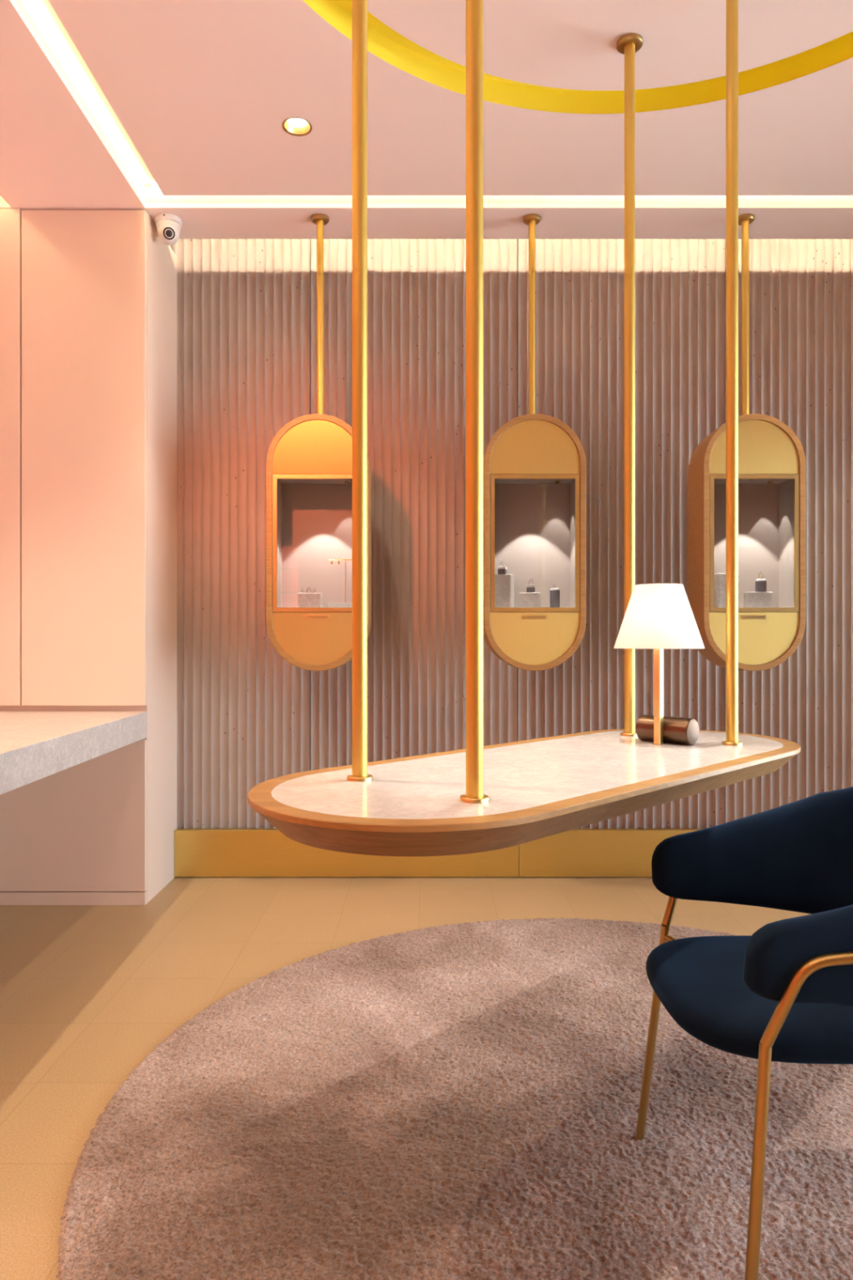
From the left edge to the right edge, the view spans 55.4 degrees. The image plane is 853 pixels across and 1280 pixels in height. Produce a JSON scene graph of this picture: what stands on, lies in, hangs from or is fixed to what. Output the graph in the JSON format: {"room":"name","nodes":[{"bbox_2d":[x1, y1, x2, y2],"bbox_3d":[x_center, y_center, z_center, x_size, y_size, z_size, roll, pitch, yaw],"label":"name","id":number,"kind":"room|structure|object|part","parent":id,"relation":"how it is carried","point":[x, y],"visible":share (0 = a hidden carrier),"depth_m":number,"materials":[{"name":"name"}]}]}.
{"room":"shop","nodes":[
{"label":"shop","id":0,"kind":"room"},
{"bbox_2d":[0,875,810,1279],"bbox_3d":[0.100,1.080,0.725,5.800,0.100,6.050,0,0,0],"label":"floor","id":1,"kind":"structure","parent":0,"point":[87,993],"depth_m":2.64,"materials":[{"name":"tile"}]},
{"bbox_2d":[0,208,177,905],"bbox_3d":[-1.892,-0.324,3.371,1.597,2.707,0.429,0,0,0],"label":"tall cabinet","id":2,"kind":"object","parent":1,"relation":"on","point":[88,298],"visible":0.99,"depth_m":3.16,"materials":[{"name":"beige paint"}]},
{"bbox_3d":[-2.135,-0.711,3.166,1.110,1.932,0.020,0,0,0],"label":"door","id":3,"kind":"part","parent":2,"relation":"part of","materials":[{"name":"beige paint"}]},
{"bbox_2d":[0,711,146,794],"bbox_3d":[-1.853,0.653,2.178,1.686,0.753,1.955,0,0,0],"label":"countertop","id":4,"kind":"structure","parent":2,"relation":"attached to","point":[35,745],"depth_m":2.51,"materials":[{"name":"grey stone"}]},
{"bbox_3d":[-1.892,0.683,3.166,1.597,0.586,0.020,0,0,0],"label":"panel","id":5,"kind":"part","parent":2,"relation":"part of","materials":[{"name":"beige paint"}]},
{"bbox_3d":[-1.333,-0.707,3.166,0.480,1.925,0.020,0,0,0],"label":"door","id":6,"kind":"part","parent":2,"relation":"part of","materials":[{"name":"beige paint"}]},
{"bbox_2d":[55,918,852,1279],"bbox_3d":[0.470,1.018,1.805,2.352,0.015,2.352,0,0,0],"label":"rug","id":7,"kind":"object","parent":1,"relation":"on","point":[460,1101],"visible":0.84,"depth_m":1.66,"materials":[{"name":"carpet"}]},
{"bbox_2d":[635,786,852,1279],"bbox_3d":[0.721,0.644,1.385,0.656,0.753,0.567,0,0,0],"label":"armchair","id":8,"kind":"object","parent":7,"relation":"on","point":[781,992],"visible":1,"depth_m":1.36,"materials":[{"name":"blue fabric"}]},
{"bbox_3d":[0.457,0.795,1.642,0.073,0.452,0.017,0,0,40],"label":"leg","id":9,"kind":"part","parent":8,"relation":"part of","materials":[{"name":"gold metal"}]},
{"bbox_3d":[0.715,0.593,1.603,0.488,0.014,0.088,0,0,0],"label":"seat rail","id":10,"kind":"part","parent":8,"relation":"part of","materials":[{"name":"gold metal"}]},
{"bbox_3d":[0.700,0.492,1.644,0.462,0.162,0.040,0,0,-2],"label":"arm rail","id":11,"kind":"part","parent":8,"relation":"part of","materials":[{"name":"gold metal"}]},
{"bbox_3d":[0.657,0.593,1.385,0.533,0.066,0.418,0,0,0],"label":"seat","id":12,"kind":"part","parent":8,"relation":"part of","materials":[{"name":"blue fabric"}]},
{"bbox_3d":[0.749,0.417,1.385,0.599,0.300,0.553,0,0,0],"label":"backrest","id":13,"kind":"part","parent":8,"relation":"part of","materials":[{"name":"blue fabric"}]},
{"bbox_3d":[0.457,0.795,1.128,0.073,0.452,0.017,0,0,-40],"label":"leg","id":14,"kind":"part","parent":8,"relation":"part of","materials":[{"name":"gold metal"}]},
{"bbox_3d":[0.700,0.492,1.126,0.462,0.162,0.040,0,0,2],"label":"arm rail","id":15,"kind":"part","parent":8,"relation":"part of","materials":[{"name":"gold metal"}]},
{"bbox_2d":[0,0,852,239],"bbox_3d":[0.100,-1.687,0.550,5.800,0.018,5.701,0,0,0],"label":"ceiling","id":16,"kind":"structure","parent":0,"point":[204,91],"depth_m":2.61,"materials":[{"name":"white paint"}]},
{"bbox_2d":[0,195,6,202],"bbox_3d":[-1.660,-1.730,1.077,0.106,0.069,4.159,0,0,0],"label":"light","id":17,"kind":"object","parent":16,"relation":"attached to","point":[2,200],"visible":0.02,"depth_m":3.15,"materials":[{"name":"beige paint"}]},
{"bbox_2d":[155,213,182,244],"bbox_3d":[-1.030,-1.628,3.244,0.104,0.099,0.106,0,0,0],"label":"security camera","id":18,"kind":"object","parent":16,"relation":"attached to","point":[169,226],"visible":1,"depth_m":3.21,"materials":[{"name":"white plastic"}]},
{"bbox_2d":[13,0,351,203],"bbox_3d":[-0.690,-1.730,2.655,0.806,0.069,0.998,0,0,0],"label":"light","id":19,"kind":"object","parent":16,"relation":"attached to","point":[55,37],"depth_m":2.71,"materials":[{"name":"beige paint"}]},
{"bbox_2d":[282,117,311,136],"bbox_3d":[-0.422,-1.701,2.656,0.095,0.052,0.095,0,0,0],"label":"recessed light","id":20,"kind":"object","parent":16,"relation":"in","point":[297,126],"visible":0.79,"depth_m":2.68,"materials":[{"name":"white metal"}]},
{"bbox_3d":[-0.422,-1.707,2.656,0.053,0.021,0.053,0,0,0],"label":"bulb","id":21,"kind":"part","parent":20,"relation":"part of","materials":[{"name":"white glass"}]},
{"bbox_2d":[266,213,371,671],"bbox_3d":[-0.422,-0.779,3.232,0.394,1.797,0.189,0,0,0],"label":"display case","id":22,"kind":"object","parent":16,"relation":"hanging from","point":[308,461],"visible":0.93,"depth_m":3.14,"materials":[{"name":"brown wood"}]},
{"bbox_2d":[297,592,322,607],"bbox_3d":[-0.463,-0.155,3.230,0.094,0.062,0.050,0,0,3],"label":"marble block","id":23,"kind":"object","parent":22,"relation":"on","point":[304,599],"visible":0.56,"depth_m":3.21,"materials":[{"name":"white stone"}]},
{"bbox_3d":[-0.422,-0.747,3.145,0.348,0.209,0.004,0,0,0],"label":"plate","id":24,"kind":"part","parent":22,"relation":"part of","materials":[{"name":"gold metal"}]},
{"bbox_3d":[-0.422,-0.005,3.145,0.348,0.203,0.004,0,0,0],"label":"plate","id":25,"kind":"part","parent":22,"relation":"part of","materials":[{"name":"gold metal"}]},
{"bbox_3d":[-0.422,-0.088,3.142,0.098,0.017,0.002,0,0,0],"label":"name plate","id":26,"kind":"part","parent":22,"relation":"part of","materials":[{"name":"gold metal"}]},
{"bbox_3d":[-0.422,-1.274,3.232,0.028,0.805,0.028,0,0,0],"label":"rod","id":27,"kind":"part","parent":22,"relation":"part of","materials":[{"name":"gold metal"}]},
{"bbox_2d":[328,559,351,607],"bbox_3d":[-0.328,-0.223,3.230,0.119,0.196,0.050,0,0,0],"label":"stand","id":28,"kind":"object","parent":22,"relation":"on","point":[345,604],"visible":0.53,"depth_m":3.21,"materials":[{"name":"white"}]},
{"bbox_3d":[-0.322,-0.233,3.230,0.003,0.172,0.003,0,0,0],"label":"stem","id":29,"kind":"part","parent":28,"relation":"part of","materials":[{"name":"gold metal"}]},
{"bbox_2d":[367,195,466,203],"bbox_3d":[-0.038,-1.730,3.131,0.380,0.069,0.046,0,0,0],"label":"light","id":30,"kind":"object","parent":16,"relation":"attached to","point":[371,199],"depth_m":3.16,"materials":[{"name":"beige paint"}]},
{"bbox_2d":[247,0,800,856],"bbox_3d":[0.326,-0.675,1.819,0.587,2.005,1.575,0,0,45],"label":"table","id":31,"kind":"object","parent":16,"relation":"hanging from","point":[477,797],"visible":0.94,"depth_m":1.55,"materials":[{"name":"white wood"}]},
{"bbox_2d":[613,583,704,745],"bbox_3d":[0.596,0.063,2.087,0.224,0.408,0.224,0,0,0],"label":"table lamp","id":32,"kind":"object","parent":31,"relation":"on","point":[658,617],"visible":1,"depth_m":2.03,"materials":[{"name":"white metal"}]},
{"bbox_3d":[0.596,0.081,2.087,0.018,0.372,0.018,0,0,45],"label":"stem","id":33,"kind":"part","parent":32,"relation":"part of","materials":[{"name":"gold metal"}]},
{"bbox_3d":[0.596,-0.060,2.086,0.224,0.162,0.224,0,0,0],"label":"lamp shade","id":34,"kind":"part","parent":32,"relation":"part of","materials":[{"name":"white fabric"}]},
{"bbox_2d":[483,213,586,671],"bbox_3d":[0.419,-0.779,3.232,0.394,1.797,0.189,0,0,0],"label":"display case","id":35,"kind":"object","parent":16,"relation":"hanging from","point":[535,464],"visible":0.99,"depth_m":3.14,"materials":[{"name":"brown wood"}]},
{"bbox_2d":[494,573,514,607],"bbox_3d":[0.309,-0.193,3.240,0.072,0.136,0.045,0,0,24],"label":"marble block","id":36,"kind":"object","parent":35,"relation":"on","point":[504,583],"visible":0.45,"depth_m":3.22,"materials":[{"name":"white stone"}]},
{"bbox_2d":[497,566,506,574],"bbox_3d":[0.302,-0.276,3.233,0.032,0.031,0.032,0,0,17],"label":"stand","id":37,"kind":"object","parent":36,"relation":"on","point":[501,570],"visible":1,"depth_m":3.22,"materials":[{"name":"grey stone"}]},
{"bbox_2d":[519,591,540,607],"bbox_3d":[0.412,-0.157,3.237,0.078,0.064,0.045,0,0,24],"label":"marble block","id":38,"kind":"object","parent":35,"relation":"on","point":[526,599],"visible":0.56,"depth_m":3.22,"materials":[{"name":"white stone"}]},
{"bbox_2d":[526,584,535,592],"bbox_3d":[0.415,-0.204,3.231,0.033,0.031,0.033,0,0,11],"label":"stand","id":39,"kind":"object","parent":38,"relation":"on","point":[530,588],"visible":0.96,"depth_m":3.21,"materials":[{"name":"grey stone"}]},
{"bbox_3d":[0.419,-1.274,3.232,0.028,0.805,0.028,0,0,0],"label":"rod","id":40,"kind":"part","parent":35,"relation":"part of","materials":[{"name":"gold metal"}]},
{"bbox_3d":[0.419,-0.747,3.145,0.348,0.209,0.004,0,0,0],"label":"plate","id":41,"kind":"part","parent":35,"relation":"part of","materials":[{"name":"gold metal"}]},
{"bbox_3d":[0.419,-0.005,3.145,0.348,0.203,0.004,0,0,0],"label":"plate","id":42,"kind":"part","parent":35,"relation":"part of","materials":[{"name":"gold metal"}]},
{"bbox_3d":[0.419,-0.088,3.142,0.098,0.017,0.002,0,0,0],"label":"name plate","id":43,"kind":"part","parent":35,"relation":"part of","materials":[{"name":"gold metal"}]},
{"bbox_2d":[550,587,559,607],"bbox_3d":[0.510,-0.165,3.230,0.039,0.081,0.039,0,0,0],"label":"stand","id":44,"kind":"object","parent":35,"relation":"on","point":[554,592],"visible":0.89,"depth_m":3.21,"materials":[{"name":"grey stone"}]},
{"bbox_2d":[483,195,624,203],"bbox_3d":[0.492,-1.730,3.131,0.548,0.069,0.046,0,0,0],"label":"light","id":45,"kind":"object","parent":16,"relation":"attached to","point":[486,199],"depth_m":3.16,"materials":[{"name":"beige paint"}]},
{"bbox_2d":[302,0,852,114],"bbox_3d":[0.544,-1.714,1.544,2.099,0.072,2.099,0,0,0],"label":"ring","id":46,"kind":"object","parent":16,"relation":"attached to","point":[384,42],"visible":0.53,"depth_m":2.48,"materials":[{"name":"yellow paint"}]},
{"bbox_2d":[635,195,725,203],"bbox_3d":[0.979,-1.730,3.131,0.360,0.069,0.046,0,0,0],"label":"light","id":47,"kind":"object","parent":16,"relation":"attached to","point":[638,199],"depth_m":3.16,"materials":[{"name":"beige paint"}]},
{"bbox_2d":[688,213,805,671],"bbox_3d":[1.268,-0.779,3.232,0.394,1.797,0.189,0,0,0],"label":"display case","id":48,"kind":"object","parent":16,"relation":"hanging from","point":[772,460],"visible":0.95,"depth_m":3.16,"materials":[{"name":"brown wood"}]},
{"bbox_2d":[714,573,739,607],"bbox_3d":[1.196,-0.195,3.240,0.086,0.140,0.050,0,0,-3],"label":"marble block","id":49,"kind":"object","parent":48,"relation":"on","point":[719,578],"visible":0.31,"depth_m":3.21,"materials":[{"name":"white stone"}]},
{"bbox_3d":[1.268,-1.274,3.232,0.028,0.805,0.028,0,0,0],"label":"rod","id":50,"kind":"part","parent":48,"relation":"part of","materials":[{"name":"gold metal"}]},
{"bbox_3d":[1.268,-0.747,3.145,0.348,0.209,0.004,0,0,0],"label":"plate","id":51,"kind":"part","parent":48,"relation":"part of","materials":[{"name":"gold metal"}]},
{"bbox_3d":[1.268,-0.005,3.145,0.348,0.203,0.004,0,0,0],"label":"plate","id":52,"kind":"part","parent":48,"relation":"part of","materials":[{"name":"gold metal"}]},
{"bbox_3d":[1.268,-0.088,3.142,0.098,0.017,0.002,0,0,0],"label":"name plate","id":53,"kind":"part","parent":48,"relation":"part of","materials":[{"name":"gold metal"}]},
{"bbox_2d":[743,591,773,607],"bbox_3d":[1.318,-0.158,3.230,0.098,0.066,0.050,0,0,-2],"label":"marble block","id":54,"kind":"object","parent":48,"relation":"on","point":[751,599],"visible":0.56,"depth_m":3.21,"materials":[{"name":"white stone"}]},
{"bbox_2d":[755,578,766,591],"bbox_3d":[1.327,-0.216,3.225,0.042,0.051,0.042,0,0,0],"label":"stand","id":55,"kind":"object","parent":54,"relation":"on","point":[760,584],"visible":0.96,"depth_m":3.21,"materials":[{"name":"grey stone"}]},
{"bbox_2d":[738,195,852,203],"bbox_3d":[1.424,-1.730,3.131,0.458,0.069,0.046,0,0,0],"label":"light","id":56,"kind":"object","parent":16,"relation":"attached to","point":[742,199],"depth_m":3.16,"materials":[{"name":"beige paint"}]},
{"bbox_2d":[172,239,852,828],"bbox_3d":[0.896,-0.560,3.576,4.107,2.780,0.047,0,0,0],"label":"wall","id":57,"kind":"structure","parent":0,"point":[248,717],"depth_m":3.56,"materials":[{"name":"wood"}]},
{"bbox_2d":[173,827,705,876],"bbox_3d":[0.904,0.925,3.559,3.993,0.202,0.082,0,0,0],"label":"baseboard","id":58,"kind":"structure","parent":57,"relation":"attached to","point":[197,851],"depth_m":3.52,"materials":[{"name":"gold metal"}]}
]}

